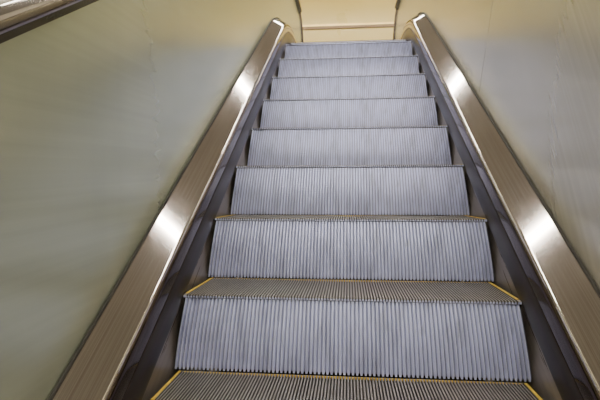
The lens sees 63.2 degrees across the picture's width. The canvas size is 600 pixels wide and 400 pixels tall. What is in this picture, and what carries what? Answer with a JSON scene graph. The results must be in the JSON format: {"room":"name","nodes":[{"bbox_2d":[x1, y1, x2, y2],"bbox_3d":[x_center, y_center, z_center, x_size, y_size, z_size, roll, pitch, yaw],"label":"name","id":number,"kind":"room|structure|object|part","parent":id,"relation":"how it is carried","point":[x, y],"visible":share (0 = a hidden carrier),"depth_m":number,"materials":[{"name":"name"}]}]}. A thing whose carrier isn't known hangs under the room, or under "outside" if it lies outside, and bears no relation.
{"room":"escalator","nodes":[
{"label":"escalator","id":0,"kind":"room"},
{"bbox_2d":[300,0,395,41],"bbox_3d":[0.902,-2.651,9.187,5.800,2.853,0.100,0,0,6],"label":"wall","id":1,"kind":"structure","parent":0,"point":[314,12],"depth_m":9.13,"materials":[{"name":"beige paint"}]},
{"bbox_2d":[303,24,393,29],"bbox_3d":[0.896,-3.233,9.118,5.800,0.050,0.029,0,0,6],"label":"trim","id":2,"kind":"structure","parent":1,"relation":"attached to","point":[372,25],"depth_m":9.10,"materials":[{"name":"brown metal"}]},
{"bbox_2d":[303,22,393,26],"bbox_3d":[0.896,-3.276,9.117,5.800,0.034,0.029,0,0,6],"label":"trim","id":3,"kind":"structure","parent":1,"relation":"attached to","point":[375,22],"depth_m":9.10,"materials":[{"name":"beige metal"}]},
{"bbox_2d":[304,39,392,42],"bbox_3d":[0.896,-2.849,9.120,5.800,0.249,0.029,0,0,6],"label":"trim","id":4,"kind":"structure","parent":1,"relation":"attached to","point":[385,39],"depth_m":9.09,"materials":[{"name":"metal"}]},
{"bbox_2d":[202,214,500,381],"bbox_3d":[0.212,0.278,2.192,1.070,2.804,7.600,0,0,6],"label":"truss","id":5,"kind":"object","parent":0,"point":[205,370],"depth_m":1.77,"materials":[{"name":"metal"}]},
{"bbox_2d":[0,0,303,399],"bbox_3d":[-0.438,-0.199,2.252,0.294,4.257,8.518,0,0,6],"label":"balustrade","id":6,"kind":"object","parent":5,"relation":"attached to","point":[126,125],"visible":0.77,"depth_m":1.22,"materials":[{"name":"beige metal"}]},
{"bbox_3d":[-0.390,-1.005,2.242,0.090,2.643,7.600,0,0,6],"label":"handrail","id":7,"kind":"part","parent":6,"relation":"part of","materials":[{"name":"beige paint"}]},
{"bbox_3d":[-0.319,0.055,2.242,0.013,2.930,7.600,0,0,6],"label":"skirt panel","id":8,"kind":"part","parent":6,"relation":"part of","materials":[{"name":"metal"}]},
{"bbox_3d":[-0.196,-1.752,4.233,0.012,1.070,1.981,0,0,6],"label":"balustrade panel","id":9,"kind":"part","parent":6,"relation":"part of","materials":[{"name":"beige paint"}]},
{"bbox_3d":[-0.060,-1.948,5.619,0.012,0.698,0.793,0,0,6],"label":"balustrade panel","id":10,"kind":"part","parent":6,"relation":"part of","materials":[{"name":"beige metal"}]},
{"bbox_3d":[-0.001,-1.952,6.217,0.012,0.698,0.401,0,0,6],"label":"newel panel","id":11,"kind":"part","parent":6,"relation":"part of","materials":[{"name":"beige metal"}]},
{"bbox_3d":[-0.226,0.247,2.235,0.040,2.743,7.600,0,0,6],"label":"track rail","id":12,"kind":"part","parent":5,"relation":"part of","materials":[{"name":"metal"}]},
{"bbox_2d":[151,371,542,399],"bbox_3d":[0.120,0.626,1.252,1.046,0.222,0.351,0,0,6],"label":"step","id":13,"kind":"structure","parent":5,"relation":"on","point":[185,385],"depth_m":1.34,"materials":[{"name":"metal"}]},
{"bbox_2d":[291,39,404,44],"bbox_3d":[0.444,-1.274,4.533,1.033,0.284,0.430,0,0,6],"label":"step","id":14,"kind":"structure","parent":5,"relation":"on","point":[377,41],"depth_m":4.34,"materials":[{"name":"metal"}]},
{"bbox_2d":[278,55,418,76],"bbox_3d":[0.364,-0.946,3.730,1.046,0.222,0.355,0,0,6],"label":"step","id":15,"kind":"structure","parent":5,"relation":"on","point":[400,64],"depth_m":3.58,"materials":[{"name":"metal"}]},
{"bbox_2d":[284,41,412,58],"bbox_3d":[0.402,-1.159,4.112,1.046,0.235,0.404,0,0,6],"label":"step","id":16,"kind":"structure","parent":5,"relation":"on","point":[383,48],"depth_m":3.94,"materials":[{"name":"metal"}]},
{"bbox_2d":[260,96,437,128],"bbox_3d":[0.294,-0.496,3.021,1.046,0.222,0.351,0,0,6],"label":"step","id":17,"kind":"structure","parent":5,"relation":"on","point":[392,111],"depth_m":2.87,"materials":[{"name":"metal"}]},
{"bbox_2d":[270,73,427,99],"bbox_3d":[0.329,-0.721,3.374,1.046,0.222,0.351,0,0,6],"label":"step","id":18,"kind":"structure","parent":5,"relation":"on","point":[397,85],"depth_m":3.22,"materials":[{"name":"metal"}]},
{"bbox_2d":[247,125,451,166],"bbox_3d":[0.260,-0.272,2.667,1.046,0.222,0.351,0,0,6],"label":"step","id":19,"kind":"structure","parent":5,"relation":"on","point":[405,145],"depth_m":2.51,"materials":[{"name":"metal"}]},
{"bbox_2d":[231,164,469,214],"bbox_3d":[0.225,-0.047,2.313,1.046,0.222,0.351,0,0,6],"label":"step","id":20,"kind":"structure","parent":5,"relation":"on","point":[307,189],"depth_m":2.15,"materials":[{"name":"metal"}]},
{"bbox_2d":[208,214,493,281],"bbox_3d":[0.190,0.177,1.960,1.046,0.222,0.351,0,0,6],"label":"step","id":21,"kind":"structure","parent":5,"relation":"on","point":[368,247],"depth_m":1.80,"materials":[{"name":"metal"}]},
{"bbox_2d":[175,277,531,381],"bbox_3d":[0.155,0.402,1.606,1.046,0.222,0.351,0,0,6],"label":"step","id":22,"kind":"structure","parent":5,"relation":"on","point":[475,330],"depth_m":1.46,"materials":[{"name":"metal"}]},
{"bbox_3d":[0.650,0.248,2.148,0.040,2.743,7.600,0,0,6],"label":"track rail","id":23,"kind":"part","parent":5,"relation":"part of","materials":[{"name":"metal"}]},
{"bbox_2d":[393,0,599,399],"bbox_3d":[0.863,-0.198,2.124,0.294,4.257,8.518,0,0,6],"label":"balustrade","id":24,"kind":"object","parent":5,"relation":"attached to","point":[514,84],"visible":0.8,"depth_m":1.49,"materials":[{"name":"beige metal"}]},
{"bbox_3d":[1.209,-1.952,6.098,0.012,0.698,0.401,0,0,6],"label":"newel panel","id":25,"kind":"part","parent":24,"relation":"part of","materials":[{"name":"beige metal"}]},
{"bbox_3d":[1.131,-1.946,5.301,0.012,0.698,1.193,0,0,6],"label":"balustrade panel","id":26,"kind":"part","parent":24,"relation":"part of","materials":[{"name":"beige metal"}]},
{"bbox_3d":[0.993,-1.741,3.900,0.012,1.088,1.611,0,0,6],"label":"balustrade panel","id":27,"kind":"part","parent":24,"relation":"part of","materials":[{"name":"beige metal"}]},
{"bbox_3d":[0.873,-1.109,2.686,0.012,1.335,1.563,0,0,6],"label":"balustrade panel","id":28,"kind":"part","parent":24,"relation":"part of","materials":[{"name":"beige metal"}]},
{"bbox_3d":[0.743,0.056,2.138,0.013,2.930,7.600,0,0,6],"label":"skirt panel","id":29,"kind":"part","parent":24,"relation":"part of","materials":[{"name":"metal"}]},
{"bbox_3d":[0.752,-0.336,1.468,0.012,1.373,1.623,0,0,6],"label":"balustrade panel","id":30,"kind":"part","parent":24,"relation":"part of","materials":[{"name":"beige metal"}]}
]}

